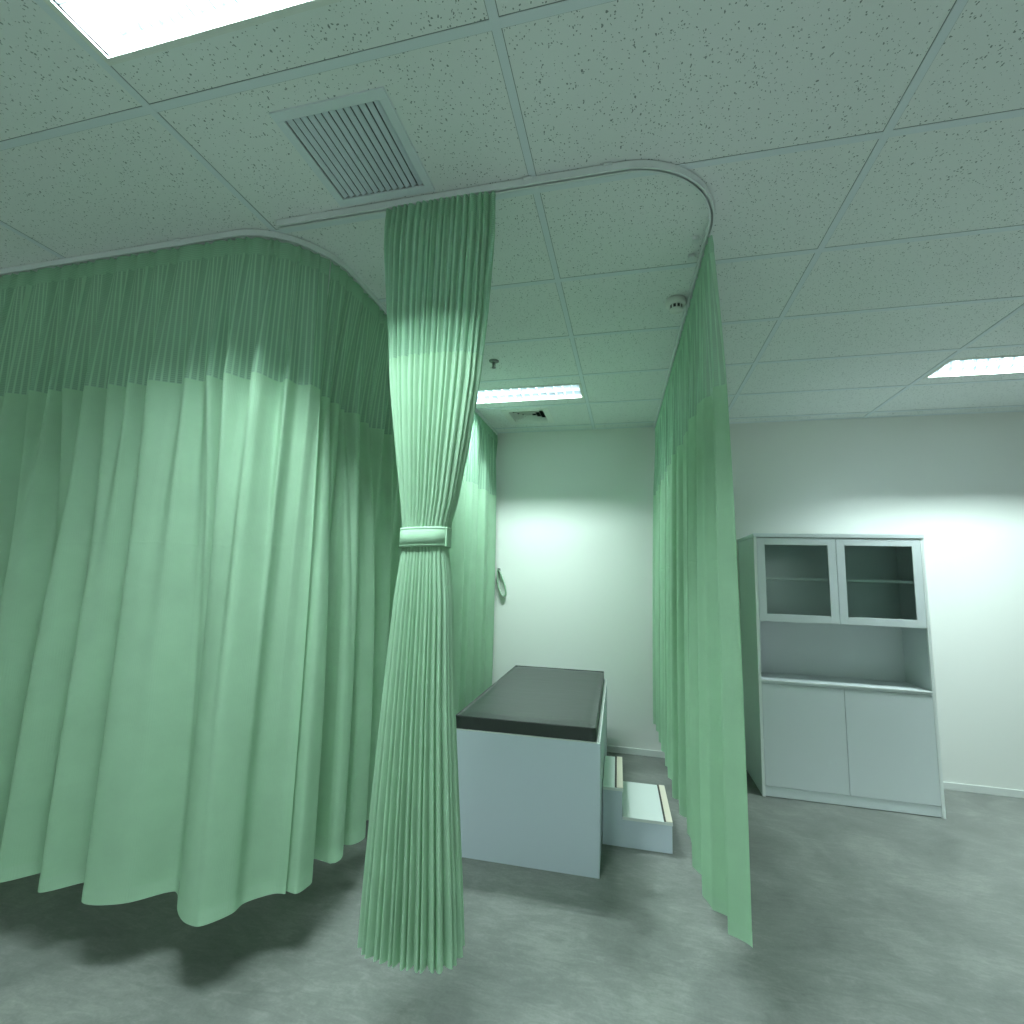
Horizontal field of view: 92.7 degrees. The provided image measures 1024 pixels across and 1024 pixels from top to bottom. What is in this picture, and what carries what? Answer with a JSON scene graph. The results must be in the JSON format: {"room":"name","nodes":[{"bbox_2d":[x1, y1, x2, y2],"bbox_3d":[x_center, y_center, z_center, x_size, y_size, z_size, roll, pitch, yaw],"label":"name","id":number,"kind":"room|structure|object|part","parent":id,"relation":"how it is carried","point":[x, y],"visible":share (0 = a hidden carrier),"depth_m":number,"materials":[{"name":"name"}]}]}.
{"room":"hospital room","nodes":[
{"label":"hospital room","id":0,"kind":"room"},
{"bbox_2d":[0,0,1023,431],"bbox_3d":[0.314,-1.412,0.880,10.600,0.012,8.256,0,-8,14],"label":"ceiling","id":1,"kind":"structure","parent":0,"point":[669,81],"depth_m":1.82,"materials":[{"name":"tile"}]},
{"bbox_2d":[43,0,343,65],"bbox_3d":[-0.698,-1.442,1.216,1.170,0.111,0.310,0,-8,14],"label":"ceiling light","id":2,"kind":"object","parent":1,"relation":"attached to","point":[127,30],"visible":1,"depth_m":1.39,"materials":[{"name":"white plastic"}]},
{"bbox_2d":[0,229,497,434],"bbox_3d":[-2.371,-1.038,4.095,3.821,0.028,3.192,0,-8,14],"label":"track","id":3,"kind":"object","parent":1,"relation":"attached to","point":[177,243],"visible":0.8,"depth_m":2.34,"materials":[{"name":"white metal"}]},
{"bbox_2d":[0,236,329,926],"bbox_3d":[-2.750,0.136,2.398,3.792,2.772,0.250,0,-8,11],"label":"curtain","id":4,"kind":"object","parent":3,"relation":"hanging from","point":[159,411],"visible":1,"depth_m":2.10,"materials":[{"name":"green fabric"}]},
{"bbox_3d":[-2.717,-0.854,2.603,3.766,0.580,0.261,0,-8,14],"label":"net panel","id":5,"kind":"part","parent":4,"relation":"part of","materials":[{"name":"green fabric"}]},
{"bbox_2d":[286,261,401,893],"bbox_3d":[-0.754,0.234,2.675,0.190,2.772,1.078,0,-8,14],"label":"curtain","id":6,"kind":"object","parent":3,"relation":"hanging from","point":[356,552],"visible":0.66,"depth_m":2.39,"materials":[{"name":"green fabric"}]},
{"bbox_3d":[-0.765,-0.766,2.820,0.104,0.580,1.078,0,-8,14],"label":"net panel","id":7,"kind":"part","parent":6,"relation":"part of","materials":[{"name":"green fabric"}]},
{"bbox_2d":[449,412,497,713],"bbox_3d":[-0.415,0.434,4.088,0.127,2.772,1.837,0,-8,14],"label":"curtain","id":8,"kind":"object","parent":3,"relation":"hanging from","point":[473,537],"visible":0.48,"depth_m":4.39,"materials":[{"name":"green fabric"}]},
{"bbox_3d":[-0.384,-0.566,4.224,0.073,0.580,1.832,0,-8,14],"label":"net panel","id":9,"kind":"part","parent":8,"relation":"part of","materials":[{"name":"green fabric"}]},
{"bbox_2d":[269,86,434,206],"bbox_3d":[-0.558,-1.343,1.795,0.422,0.081,0.422,0,-8,14],"label":"ceiling vent","id":10,"kind":"object","parent":1,"relation":"in","point":[361,143],"visible":0.96,"depth_m":1.77,"materials":[{"name":"silver metal"}]},
{"bbox_2d":[489,359,498,368],"bbox_3d":[-0.129,-1.048,3.466,0.072,0.057,0.072,0,-8,14],"label":"sprinkler","id":11,"kind":"object","parent":1,"relation":"attached to","point":[493,361],"visible":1,"depth_m":3.46,"materials":[{"name":"silver metal"}]},
{"bbox_2d":[276,160,714,428],"bbox_3d":[0.241,-1.045,3.449,1.842,0.028,3.212,0,-8,14],"label":"track","id":12,"kind":"object","parent":1,"relation":"attached to","point":[633,166],"visible":0.97,"depth_m":1.91,"materials":[{"name":"white metal"}]},
{"bbox_2d":[357,191,495,973],"bbox_3d":[-0.314,0.109,1.828,0.469,2.722,0.225,0,-8,16],"label":"curtain","id":13,"kind":"object","parent":12,"relation":"hanging from","point":[438,256],"visible":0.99,"depth_m":1.74,"materials":[{"name":"green fabric"}]},
{"bbox_3d":[-0.317,0.410,1.783,0.384,2.002,0.222,0,-8,14],"label":"fabric panel","id":14,"kind":"part","parent":13,"relation":"part of","materials":[{"name":"green fabric"}]},
{"bbox_2d":[399,526,451,548],"bbox_3d":[-0.320,0.097,1.813,0.192,0.080,0.142,0,-8,14],"label":"band","id":15,"kind":"object","parent":13,"relation":"attached to","point":[420,536],"visible":0.84,"depth_m":1.75,"materials":[{"name":"green fabric"}]},
{"bbox_3d":[-0.294,-0.872,1.927,0.470,0.578,0.141,0,-8,14],"label":"net panel","id":16,"kind":"part","parent":13,"relation":"part of","materials":[{"name":"green fabric"}]},
{"bbox_2d":[653,233,752,947],"bbox_3d":[1.085,0.357,3.252,0.124,2.752,2.775,0,-8,11],"label":"curtain","id":17,"kind":"object","parent":12,"relation":"hanging from","point":[698,700],"visible":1,"depth_m":2.16,"materials":[{"name":"green fabric"}]},
{"bbox_3d":[1.115,-0.632,3.386,0.079,0.580,2.774,0,-8,11],"label":"net panel","id":18,"kind":"part","parent":17,"relation":"part of","materials":[{"name":"green fabric"}]},
{"bbox_2d":[0,0,1023,432],"bbox_3d":[0.314,-1.404,0.879,10.600,0.004,8.256,0,-8,14],"label":"ceiling grid","id":19,"kind":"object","parent":1,"relation":"attached to","point":[495,23],"depth_m":1.76,"materials":[{"name":"silver metal"}]},
{"bbox_2d":[501,408,554,424],"bbox_3d":[0.159,-0.950,4.641,0.435,0.100,0.408,0,-8,14],"label":"ceiling vent","id":20,"kind":"object","parent":1,"relation":"in","point":[537,415],"visible":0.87,"depth_m":4.68,"materials":[{"name":"white plastic"}]},
{"bbox_3d":[0.159,-0.920,4.637,0.243,0.034,0.228,0,-8,14],"label":"blade","id":21,"kind":"part","parent":20,"relation":"part of","materials":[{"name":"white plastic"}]},
{"bbox_3d":[0.159,-0.920,4.637,0.090,0.034,0.084,0,-8,14],"label":"blade","id":22,"kind":"part","parent":20,"relation":"part of","materials":[{"name":"white plastic"}]},
{"bbox_3d":[0.159,-0.920,4.637,0.166,0.034,0.156,0,-8,14],"label":"blade","id":23,"kind":"part","parent":20,"relation":"part of","materials":[{"name":"white plastic"}]},
{"bbox_3d":[0.159,-0.920,4.637,0.320,0.034,0.300,0,-8,14],"label":"blade","id":24,"kind":"part","parent":20,"relation":"part of","materials":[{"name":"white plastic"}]},
{"bbox_2d":[476,383,583,403],"bbox_3d":[0.006,-1.033,4.103,1.170,0.111,0.310,0,-8,14],"label":"ceiling light","id":25,"kind":"object","parent":1,"relation":"attached to","point":[574,390],"visible":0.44,"depth_m":4.12,"materials":[{"name":"white plastic"}]},
{"bbox_2d":[666,295,686,313],"bbox_3d":[0.889,-1.117,2.648,0.108,0.068,0.108,0,-8,14],"label":"smoke detector","id":26,"kind":"object","parent":1,"relation":"attached to","point":[675,304],"visible":1,"depth_m":2.62,"materials":[{"name":"white plastic"}]},
{"bbox_2d":[688,253,694,260],"bbox_3d":[0.839,-1.192,2.286,0.030,0.018,0.030,0,-8,14],"label":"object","id":27,"kind":"object","parent":1,"relation":"attached to","point":[691,257],"visible":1,"depth_m":2.27,"materials":[{"name":"white"}]},
{"bbox_2d":[923,354,1023,378],"bbox_3d":[3.504,-1.040,3.252,1.170,0.111,0.310,0,-8,14],"label":"ceiling light","id":28,"kind":"object","parent":1,"relation":"attached to","point":[1010,364],"visible":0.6,"depth_m":3.37,"materials":[{"name":"white plastic"}]},
{"bbox_2d":[0,752,1023,1023],"bbox_3d":[0.219,1.699,0.463,10.600,0.100,8.256,0,-8,14],"label":"floor","id":29,"kind":"structure","parent":0,"point":[860,915],"depth_m":2.12,"materials":[{"name":"grey concrete"}]},
{"bbox_2d":[456,679,606,878],"bbox_3d":[0.240,1.728,3.601,0.865,0.679,1.820,0,-8,12],"label":"table base","id":30,"kind":"object","parent":29,"relation":"on","point":[535,802],"visible":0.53,"depth_m":2.71,"materials":[{"name":"white laminate"}]},
{"bbox_2d":[456,665,603,741],"bbox_3d":[0.247,1.365,3.642,0.818,0.114,1.761,0,-8,12],"label":"mattress","id":31,"kind":"object","parent":30,"relation":"on","point":[561,703],"visible":1,"depth_m":3.14,"materials":[{"name":"black leather"}]},
{"bbox_3d":[0.652,1.729,3.512,0.022,0.676,1.774,0,-8,12],"label":"panel","id":32,"kind":"part","parent":30,"relation":"part of","materials":[{"name":"white laminate"}]},
{"bbox_2d":[602,756,672,853],"bbox_3d":[0.800,1.862,3.163,0.407,0.330,0.539,0,-8,12],"label":"step stool","id":33,"kind":"object","parent":29,"relation":"on","point":[635,815],"visible":1,"depth_m":2.94,"materials":[{"name":"white laminate"}]},
{"bbox_2d":[738,533,945,818],"bbox_3d":[2.539,1.188,3.932,1.168,1.975,0.600,0,-8,14],"label":"storage cabinet","id":34,"kind":"object","parent":29,"relation":"on","point":[839,691],"visible":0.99,"depth_m":3.72,"materials":[{"name":"white laminate"}]},
{"bbox_3d":[2.219,0.528,3.809,0.557,0.651,0.018,0,-8,14],"label":"glass door","id":35,"kind":"part","parent":34,"relation":"part of","materials":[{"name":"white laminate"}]},
{"bbox_3d":[2.184,1.684,3.655,0.557,0.741,0.018,0,-8,14],"label":"door","id":36,"kind":"part","parent":34,"relation":"part of","materials":[{"name":"white laminate"}]},
{"bbox_3d":[2.568,0.224,4.062,1.168,0.030,0.598,0,-8,14],"label":"panel","id":37,"kind":"part","parent":34,"relation":"part of","materials":[{"name":"white laminate"}]},
{"bbox_2d":[766,577,912,583],"bbox_3d":[2.534,0.546,3.917,1.120,0.018,0.318,0,-8,14],"label":"shelf","id":38,"kind":"object","parent":34,"relation":"attached to","point":[789,580],"depth_m":3.96,"materials":[{"name":"white"}]},
{"bbox_2d":[761,672,932,694],"bbox_3d":[2.506,1.324,3.797,1.120,0.024,0.354,0,-8,14],"label":"countertop","id":39,"kind":"structure","parent":34,"relation":"on","point":[764,675],"depth_m":3.74,"materials":[{"name":"white laminate"}]},
{"bbox_3d":[2.764,0.526,3.677,0.557,0.651,0.018,0,-8,14],"label":"glass door","id":40,"kind":"part","parent":34,"relation":"part of","materials":[{"name":"white laminate"}]},
{"bbox_3d":[2.728,1.683,3.522,0.557,0.741,0.018,0,-8,14],"label":"door","id":41,"kind":"part","parent":34,"relation":"part of","materials":[{"name":"white laminate"}]},
{"bbox_2d":[492,412,1023,789],"bbox_3d":[1.250,0.592,4.709,10.800,3.484,0.100,0,-8,14],"label":"wall","id":42,"kind":"structure","parent":0,"point":[574,550],"depth_m":4.45,"materials":[{"name":"white paint"}]},
{"bbox_2d":[497,568,506,596],"bbox_3d":[-0.106,0.712,4.937,0.107,0.286,0.064,0,-8,14],"label":"tieback","id":43,"kind":"object","parent":42,"relation":"attached to","point":[498,569],"visible":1,"depth_m":4.93,"materials":[{"name":"green fabric"}]},
{"bbox_2d":[607,745,1023,797],"bbox_3d":[1.188,2.184,4.441,10.600,0.055,0.010,0,-8,14],"label":"baseboard","id":44,"kind":"structure","parent":42,"relation":"attached to","point":[625,750],"depth_m":3.87,"materials":[{"name":"white plastic"}]}
]}

